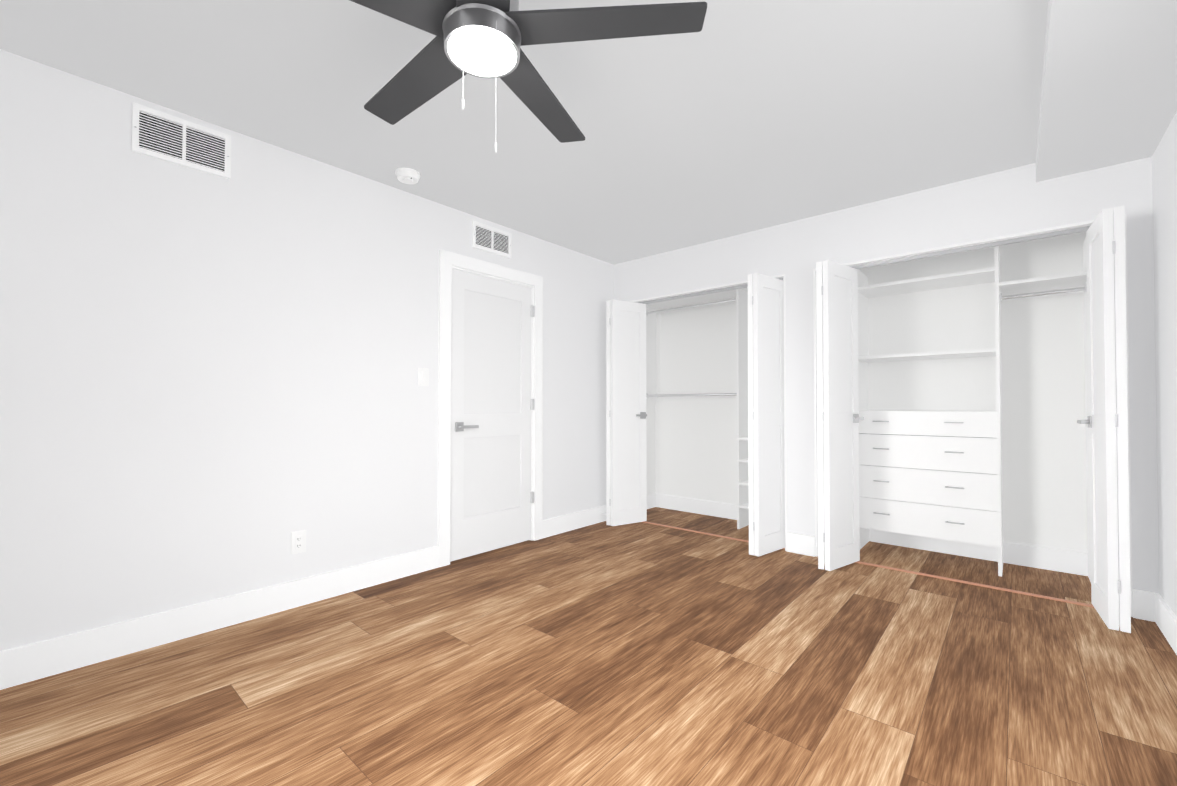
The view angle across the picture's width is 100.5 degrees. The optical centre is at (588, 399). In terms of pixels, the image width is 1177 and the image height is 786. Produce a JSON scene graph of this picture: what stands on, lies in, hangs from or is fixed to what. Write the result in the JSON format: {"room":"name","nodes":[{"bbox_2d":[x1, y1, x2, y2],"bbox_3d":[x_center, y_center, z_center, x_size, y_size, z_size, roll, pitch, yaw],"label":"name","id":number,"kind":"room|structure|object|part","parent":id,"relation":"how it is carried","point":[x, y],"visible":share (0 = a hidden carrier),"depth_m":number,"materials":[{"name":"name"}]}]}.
{"room":"empty bedroom","nodes":[
{"label":"empty bedroom","id":0,"kind":"room"},
{"bbox_2d":[0,49,613,650],"bbox_3d":[-1.456,-0.107,2.843,0.120,2.430,6.690,-1,-1,41],"label":"wall","id":1,"kind":"structure","parent":0,"point":[210,389],"depth_m":2.35,"materials":[{"name":"paint"}]},
{"bbox_2d":[132,103,230,178],"bbox_3d":[-1.878,-1.190,2.274,0.014,0.210,0.355,-1,-1,41],"label":"air vent","id":2,"kind":"object","parent":1,"relation":"in","point":[166,137],"visible":1,"depth_m":2.26,"materials":[{"name":"white metal"}]},
{"bbox_2d":[0,546,438,689],"bbox_3d":[-2.262,1.023,1.802,0.016,0.140,3.845,-1,-1,41],"label":"baseboard","id":3,"kind":"structure","parent":1,"relation":"attached to","point":[35,661],"depth_m":2.27,"materials":[{"name":"white paint"}]},
{"bbox_2d":[291,530,305,553],"bbox_3d":[-1.552,0.765,2.623,0.008,0.114,0.070,-1,-1,41],"label":"electrical outlet","id":4,"kind":"object","parent":1,"relation":"attached to","point":[298,541],"visible":1,"depth_m":2.62,"materials":[{"name":"white plastic"}]},
{"bbox_2d":[418,368,428,385],"bbox_3d":[-1.071,-0.144,3.184,0.013,0.114,0.070,-1,-1,41],"label":"light switch","id":5,"kind":"object","parent":1,"relation":"attached to","point":[423,376],"visible":1,"depth_m":3.18,"materials":[{"name":"white plastic"}]},
{"bbox_2d":[438,249,542,566],"bbox_3d":[-0.732,0.062,3.656,0.138,2.115,0.940,-1,-1,41],"label":"door frame","id":6,"kind":"structure","parent":1,"relation":"attached to","point":[448,261],"depth_m":3.36,"materials":[{"name":"white paint"}]},
{"bbox_2d":[472,221,510,257],"bbox_3d":[-0.708,-1.174,3.612,0.014,0.185,0.350,-1,-1,41],"label":"air vent","id":7,"kind":"object","parent":1,"relation":"in","point":[491,239],"visible":1,"depth_m":3.60,"materials":[{"name":"white metal"}]},
{"bbox_2d":[450,268,534,561],"bbox_3d":[-0.688,0.106,3.624,0.094,2.005,0.751,-1,-1,41],"label":"entry door","id":8,"kind":"structure","parent":1,"relation":"in","point":[491,411],"depth_m":3.60,"materials":[{"name":"white paint"}]},
{"bbox_3d":[-0.446,0.038,3.895,0.022,1.570,0.026,-1,-1,41],"label":"entry door hinge","id":9,"kind":"part","parent":8,"relation":"part of","materials":[{"name":"silver metal"}]},
{"bbox_2d":[542,505,605,538],"bbox_3d":[-0.059,1.059,4.312,0.030,0.140,0.955,-1,-1,41],"label":"baseboard","id":10,"kind":"structure","parent":1,"relation":"attached to","point":[565,523],"depth_m":4.23,"materials":[{"name":"white paint"}]},
{"bbox_2d":[647,493,655,508],"bbox_3d":[0.513,1.068,4.977,0.016,0.140,0.560,-1,-1,41],"label":"baseboard","id":11,"kind":"structure","parent":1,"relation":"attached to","point":[651,499],"depth_m":5.13,"materials":[{"name":"white paint"}]},
{"bbox_2d":[0,0,1048,264],"bbox_3d":[-0.119,-1.388,1.693,3.670,0.100,6.690,-1,-1,41],"label":"ceiling","id":12,"kind":"structure","parent":0,"point":[736,118],"depth_m":2.18,"materials":[{"name":"paint"}]},
{"bbox_2d":[395,168,419,183],"bbox_3d":[-1.056,-1.299,2.862,0.136,0.046,0.136,-1,-1,41],"label":"smoke detector","id":13,"kind":"object","parent":12,"relation":"attached to","point":[408,176],"visible":1,"depth_m":2.83,"materials":[{"name":"white plastic"}]},
{"bbox_2d":[350,0,706,152],"bbox_3d":[-0.355,-1.016,1.503,1.224,0.650,1.282,-1,-1,41],"label":"fan","id":14,"kind":"object","parent":12,"relation":"hanging from","point":[487,39],"visible":1,"depth_m":1.46,"materials":[{"name":"black metal"}]},
{"bbox_2d":[0,507,1176,785],"bbox_3d":[-0.119,1.141,1.658,3.670,0.100,6.690,-1,-1,41],"label":"floor","id":15,"kind":"structure","parent":0,"point":[624,655],"depth_m":1.88,"materials":[{"name":"brown wood"}]},
{"bbox_2d":[646,287,748,528],"bbox_3d":[1.222,0.072,4.547,1.667,2.119,0.354,-1,-1,41],"label":"closet shelving","id":16,"kind":"object","parent":15,"relation":"on","point":[741,300],"visible":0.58,"depth_m":4.39,"materials":[{"name":"white wood"}]},
{"bbox_2d":[643,521,1093,607],"bbox_3d":[1.543,1.116,3.607,3.286,0.006,0.032,-1,-1,41],"label":"threshold","id":17,"kind":"object","parent":15,"relation":"on","point":[998,588],"visible":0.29,"depth_m":3.03,"materials":[{"name":"brown wood"}]},
{"bbox_2d":[858,238,1090,581],"bbox_3d":[2.549,0.065,3.341,1.253,2.100,0.424,-1,-1,41],"label":"closet shelving","id":18,"kind":"object","parent":15,"relation":"on","point":[934,474],"visible":0.92,"depth_m":3.29,"materials":[{"name":"white wood"}]},
{"bbox_2d":[646,403,655,494],"bbox_3d":[1.808,-0.093,3.882,3.430,2.430,0.590,-1,-1,41],"label":"wall","id":19,"kind":"structure","parent":0,"point":[650,425],"depth_m":5.16,"materials":[{"name":"white paint"}]},
{"bbox_2d":[655,232,1086,552],"bbox_3d":[2.042,-0.089,4.149,3.430,2.430,0.120,-1,-1,41],"label":"wall","id":20,"kind":"structure","parent":0,"point":[1043,430],"depth_m":3.50,"materials":[{"name":"white paint"}]},
{"bbox_2d":[656,493,790,532],"bbox_3d":[1.334,1.063,4.661,1.670,0.140,0.016,-1,-1,41],"label":"baseboard","id":21,"kind":"structure","parent":20,"relation":"attached to","point":[711,508],"depth_m":4.87,"materials":[{"name":"white paint"}]},
{"bbox_2d":[869,529,1087,575],"bbox_3d":[2.664,1.047,3.500,1.660,0.140,0.016,-1,-1,41],"label":"baseboard","id":22,"kind":"structure","parent":20,"relation":"attached to","point":[1065,561],"depth_m":3.33,"materials":[{"name":"white paint"}]},
{"bbox_2d":[614,157,1158,592],"bbox_3d":[1.575,-0.096,3.615,3.430,2.430,0.120,-1,-1,41],"label":"wall","id":23,"kind":"structure","parent":0,"point":[1016,200],"depth_m":3.07,"materials":[{"name":"paint"}]},
{"bbox_2d":[606,299,646,525],"bbox_3d":[0.322,0.118,4.459,0.333,1.996,0.371,-1,-1,41],"label":"bifold door","id":24,"kind":"structure","parent":23,"relation":"in","point":[626,463],"depth_m":4.39,"materials":[{"name":"white paint"}]},
{"bbox_2d":[748,273,784,556],"bbox_3d":[1.272,0.107,3.623,0.247,1.996,0.381,-1,-1,41],"label":"bifold door","id":25,"kind":"structure","parent":23,"relation":"in","point":[766,471],"depth_m":3.52,"materials":[{"name":"white paint"}]},
{"bbox_2d":[792,533,807,552],"bbox_3d":[1.758,1.053,3.889,0.016,0.140,0.560,-1,-1,41],"label":"baseboard","id":26,"kind":"structure","parent":23,"relation":"attached to","point":[799,541],"depth_m":3.54,"materials":[{"name":"white paint"}]},
{"bbox_2d":[808,535,814,552],"bbox_3d":[1.846,1.052,3.813,0.016,0.140,0.560,-1,-1,41],"label":"baseboard","id":27,"kind":"structure","parent":23,"relation":"attached to","point":[811,539],"depth_m":3.49,"materials":[{"name":"white paint"}]},
{"bbox_2d":[816,260,863,570],"bbox_3d":[1.654,0.102,3.292,0.295,1.996,0.375,-1,-1,41],"label":"bifold door","id":28,"kind":"structure","parent":23,"relation":"in","point":[838,418],"depth_m":3.22,"materials":[{"name":"white paint"}]},
{"bbox_2d":[628,215,1132,616],"bbox_3d":[1.552,0.094,3.631,3.310,2.050,0.122,-1,-1,41],"label":"trim","id":29,"kind":"structure","parent":23,"relation":"attached to","point":[1016,238],"depth_m":3.17,"materials":[{"name":"white paint"}]},
{"bbox_2d":[1077,206,1130,632],"bbox_3d":[2.594,0.090,2.465,0.172,1.996,0.386,-1,-1,41],"label":"bifold door","id":30,"kind":"structure","parent":23,"relation":"in","point":[1106,421],"depth_m":2.33,"materials":[{"name":"white paint"}]},
{"bbox_2d":[1132,589,1139,604],"bbox_3d":[3.084,1.036,2.732,0.016,0.140,0.560,-1,-1,41],"label":"baseboard","id":31,"kind":"structure","parent":23,"relation":"attached to","point":[1135,593],"depth_m":2.46,"materials":[{"name":"white paint"}]},
{"bbox_2d":[1036,0,1176,181],"bbox_3d":[0.777,-1.301,0.438,0.430,0.110,5.740,-1,-1,41],"label":"ceiling","id":32,"kind":"structure","parent":0,"point":[1109,89],"depth_m":1.90,"materials":[{"name":"paint"}]},
{"bbox_2d":[1152,111,1176,615],"bbox_3d":[1.217,-0.140,0.508,0.120,2.430,6.690,-1,-1,41],"label":"wall","id":33,"kind":"structure","parent":0,"point":[1164,173],"depth_m":2.26,"materials":[{"name":"paint"}]},
{"bbox_2d":[1140,590,1176,654],"bbox_3d":[0.924,1.002,0.277,0.040,0.140,5.740,-1,-1,41],"label":"baseboard","id":34,"kind":"structure","parent":33,"relation":"attached to","point":[1153,607],"depth_m":2.34,"materials":[{"name":"white paint"}]}
]}

